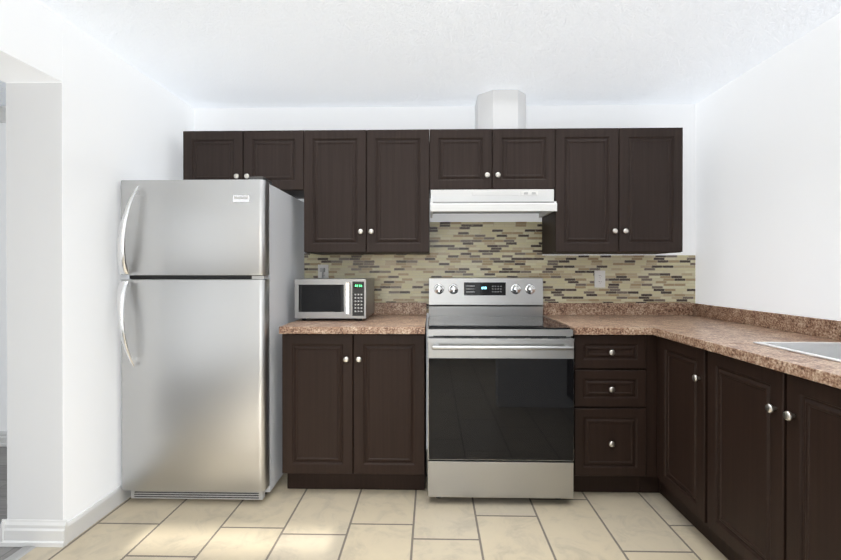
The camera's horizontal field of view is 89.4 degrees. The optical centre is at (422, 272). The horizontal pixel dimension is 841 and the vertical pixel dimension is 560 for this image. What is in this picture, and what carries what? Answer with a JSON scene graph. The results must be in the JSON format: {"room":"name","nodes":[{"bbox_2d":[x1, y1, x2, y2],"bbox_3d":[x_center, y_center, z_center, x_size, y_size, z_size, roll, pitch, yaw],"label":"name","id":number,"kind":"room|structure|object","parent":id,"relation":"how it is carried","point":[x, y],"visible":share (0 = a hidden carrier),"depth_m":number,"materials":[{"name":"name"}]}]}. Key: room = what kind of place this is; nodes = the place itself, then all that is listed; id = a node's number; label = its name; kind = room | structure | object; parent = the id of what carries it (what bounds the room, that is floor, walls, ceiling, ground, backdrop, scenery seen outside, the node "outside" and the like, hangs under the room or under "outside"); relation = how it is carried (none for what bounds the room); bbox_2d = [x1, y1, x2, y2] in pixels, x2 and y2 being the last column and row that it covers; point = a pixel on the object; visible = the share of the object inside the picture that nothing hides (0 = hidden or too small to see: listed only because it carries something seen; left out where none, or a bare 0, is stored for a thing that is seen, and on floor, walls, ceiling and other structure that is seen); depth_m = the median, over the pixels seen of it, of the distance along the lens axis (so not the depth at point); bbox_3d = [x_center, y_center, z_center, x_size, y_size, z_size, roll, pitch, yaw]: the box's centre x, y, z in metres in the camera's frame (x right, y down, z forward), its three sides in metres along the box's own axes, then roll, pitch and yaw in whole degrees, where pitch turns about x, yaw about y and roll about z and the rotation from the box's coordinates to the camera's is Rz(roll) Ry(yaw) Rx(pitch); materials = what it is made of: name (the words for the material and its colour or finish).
{"room":"kitchen","nodes":[
{"label":"kitchen","id":0,"kind":"room"},
{"bbox_2d":[0,0,193,521],"bbox_3d":[-1.773,0.047,0.662,0.260,2.359,4.598,0,0,1],"label":"wall","id":1,"kind":"structure","parent":0,"point":[91,124],"depth_m":1.92,"materials":[{"name":"white paint"}]},
{"bbox_2d":[0,519,47,546],"bbox_3d":[-1.876,1.166,2.412,0.022,0.110,1.038,0,0,1],"label":"baseboard","id":2,"kind":"structure","parent":1,"relation":"attached to","point":[11,530],"depth_m":1.90,"materials":[{"name":"white wood"}]},
{"bbox_2d":[55,485,130,547],"bbox_3d":[-1.596,1.166,2.410,0.017,0.110,1.046,0,0,1],"label":"baseboard","id":3,"kind":"structure","parent":1,"relation":"attached to","point":[65,532],"depth_m":2.02,"materials":[{"name":"white wood"}]},
{"bbox_2d":[0,104,695,448],"bbox_3d":[-1.372,0.014,3.004,6.640,2.510,0.100,0,0,1],"label":"wall","id":4,"kind":"structure","parent":0,"point":[683,116],"depth_m":2.92,"materials":[{"name":"white paint"}]},
{"bbox_2d":[0,106,5,122],"bbox_3d":[-3.179,-1.096,2.950,2.648,0.090,0.080,0,0,1],"label":"crown molding","id":5,"kind":"structure","parent":4,"relation":"attached to","point":[2,114],"depth_m":2.89,"materials":[{"name":"white"}]},
{"bbox_2d":[0,431,6,446],"bbox_3d":[-3.208,1.164,2.983,2.710,0.110,0.030,0,0,1],"label":"baseboard","id":6,"kind":"structure","parent":4,"relation":"attached to","point":[3,434],"depth_m":2.98,"materials":[{"name":"white wood"}]},
{"bbox_2d":[183,130,306,198],"bbox_3d":[-1.108,-0.694,2.783,0.752,0.370,0.322,0,0,1],"label":"upper cabinet","id":7,"kind":"object","parent":4,"relation":"attached to","point":[279,156],"depth_m":2.62,"materials":[{"name":"brown wood"}]},
{"bbox_2d":[299,129,430,254],"bbox_3d":[-0.344,-0.501,2.767,0.772,0.756,0.322,0,0,1],"label":"upper cabinet","id":8,"kind":"object","parent":4,"relation":"attached to","point":[368,192],"depth_m":2.61,"materials":[{"name":"brown wood"}]},
{"bbox_2d":[431,128,558,191],"bbox_3d":[0.426,-0.694,2.749,0.764,0.370,0.322,0,0,1],"label":"upper cabinet","id":9,"kind":"object","parent":4,"relation":"attached to","point":[461,159],"depth_m":2.59,"materials":[{"name":"brown wood"}]},
{"bbox_2d":[430,189,556,217],"bbox_3d":[0.425,-0.436,2.723,0.754,0.142,0.378,0,0,1],"label":"range hood","id":10,"kind":"object","parent":9,"relation":"attached to","point":[542,202],"visible":1,"depth_m":2.59,"materials":[{"name":"white metal"}]},
{"bbox_2d":[475,89,525,128],"bbox_3d":[0.506,-1.010,2.774,0.311,0.260,0.269,0,0,1],"label":"vent duct","id":11,"kind":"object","parent":9,"relation":"on","point":[500,108],"depth_m":2.64,"materials":[{"name":"grey paint"}]},
{"bbox_2d":[304,222,695,312],"bbox_3d":[0.511,-0.034,2.909,2.669,0.625,0.008,0,0,1],"label":"tile backsplash","id":12,"kind":"structure","parent":4,"relation":"attached to","point":[485,249],"depth_m":2.90,"materials":[{"name":"tile"}]},
{"bbox_2d":[318,265,328,277],"bbox_3d":[-0.688,0.004,2.927,0.072,0.116,0.008,0,0,1],"label":"electrical outlet","id":13,"kind":"object","parent":12,"relation":"attached to","point":[326,273],"visible":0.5,"depth_m":2.93,"materials":[{"name":"white plastic"}]},
{"bbox_2d":[594,271,604,287],"bbox_3d":[1.202,0.045,2.886,0.072,0.116,0.008,0,0,1],"label":"electrical outlet","id":14,"kind":"object","parent":12,"relation":"attached to","point":[599,279],"visible":1,"depth_m":2.88,"materials":[{"name":"white plastic"}]},
{"bbox_2d":[542,128,682,253],"bbox_3d":[1.191,-0.500,2.733,0.764,0.756,0.322,0,0,1],"label":"upper cabinet","id":15,"kind":"object","parent":4,"relation":"attached to","point":[621,189],"depth_m":2.57,"materials":[{"name":"brown wood"}]},
{"bbox_2d":[0,447,727,559],"bbox_3d":[-1.423,1.256,0.659,6.640,0.060,4.800,0,0,1],"label":"floor","id":16,"kind":"structure","parent":0,"point":[280,521],"depth_m":2.02,"materials":[{"name":"beige tile"}]},
{"bbox_2d":[4,546,35,559],"bbox_3d":[-1.786,1.225,0.289,0.060,0.005,3.245,0,0,1],"label":"threshold strip","id":17,"kind":"object","parent":16,"relation":"on","point":[20,553],"depth_m":1.84,"materials":[{"name":"silver metal"}]},
{"bbox_2d":[116,176,303,499],"bbox_3d":[-1.202,0.359,2.528,0.770,1.722,0.777,0,0,1],"label":"fridge","id":18,"kind":"object","parent":16,"relation":"on","point":[205,298],"visible":0.98,"depth_m":2.21,"materials":[{"name":"grey metal"}]},
{"bbox_2d":[282,330,425,489],"bbox_3d":[-0.373,0.776,2.606,0.779,0.888,0.654,0,0,1],"label":"base cabinet","id":19,"kind":"object","parent":16,"relation":"on","point":[353,411],"visible":0.96,"depth_m":2.31,"materials":[{"name":"brown wood"}]},
{"bbox_2d":[279,303,426,333],"bbox_3d":[-0.375,0.269,2.597,0.785,0.121,0.652,0,0,1],"label":"countertop","id":20,"kind":"structure","parent":19,"relation":"on","point":[397,318],"depth_m":2.42,"materials":[{"name":"stone"}]},
{"bbox_2d":[295,278,373,319],"bbox_3d":[-0.549,0.164,2.698,0.426,0.250,0.398,0,0,1],"label":"microwave","id":21,"kind":"object","parent":20,"relation":"on","point":[349,298],"visible":1,"depth_m":2.53,"materials":[{"name":"silver metal"}]},
{"bbox_2d":[427,277,573,499],"bbox_3d":[0.412,0.628,2.522,0.767,1.184,0.750,0,0,1],"label":"stove","id":22,"kind":"object","parent":16,"relation":"on","point":[500,387],"visible":1,"depth_m":2.21,"materials":[{"name":"silver metal"}]},
{"bbox_2d":[571,334,645,492],"bbox_3d":[1.011,0.776,2.575,0.383,0.888,0.654,0,0,1],"label":"base cabinet","id":23,"kind":"object","parent":16,"relation":"on","point":[609,413],"visible":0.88,"depth_m":2.28,"materials":[{"name":"brown wood"}]},
{"bbox_2d":[543,303,646,334],"bbox_3d":[1.002,0.269,2.566,0.390,0.121,0.655,0,0,1],"label":"countertop","id":24,"kind":"structure","parent":23,"relation":"on","point":[583,318],"depth_m":2.73,"materials":[{"name":"stone"}]},
{"bbox_2d":[639,335,658,492],"bbox_3d":[1.521,0.776,2.559,0.632,0.888,0.666,0,0,1],"label":"base cabinet","id":25,"kind":"object","parent":16,"relation":"on","point":[649,483],"depth_m":2.28,"materials":[{"name":"brown wood"}]},
{"bbox_2d":[659,337,840,541],"bbox_3d":[1.530,0.778,1.997,0.590,0.888,0.457,0,0,1],"label":"base cabinet","id":26,"kind":"object","parent":16,"relation":"on","point":[687,373],"depth_m":1.95,"materials":[{"name":"brown wood"}]},
{"bbox_2d":[635,303,840,388],"bbox_3d":[1.495,0.271,1.727,0.632,0.121,2.310,0,0,1],"label":"countertop","id":27,"kind":"structure","parent":26,"relation":"on","point":[735,333],"depth_m":1.98,"materials":[{"name":"stone"}]},
{"bbox_2d":[753,342,840,362],"bbox_3d":[1.566,0.388,1.371,0.419,0.200,0.764,0,0,1],"label":"sink","id":28,"kind":"object","parent":27,"relation":"in","point":[831,351],"visible":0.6,"depth_m":1.73,"materials":[{"name":"silver metal"}]},
{"bbox_2d":[711,387,840,559],"bbox_3d":[1.516,0.861,1.374,0.590,0.725,0.790,0,0,1],"label":"base cabinet","id":29,"kind":"object","parent":16,"relation":"on","point":[743,460],"depth_m":1.47,"materials":[{"name":"brown wood"}]},
{"bbox_2d":[0,0,840,107],"bbox_3d":[-1.423,-1.184,0.651,6.640,0.100,4.800,0,0,1],"label":"ceiling","id":30,"kind":"structure","parent":0,"point":[290,53],"depth_m":2.14,"materials":[{"name":"white paint"}]},
{"bbox_2d":[692,12,840,320],"bbox_3d":[1.847,0.021,0.584,0.100,2.510,4.560,0,0,1],"label":"wall","id":31,"kind":"structure","parent":0,"point":[762,186],"depth_m":2.21,"materials":[{"name":"white paint"}]}
]}

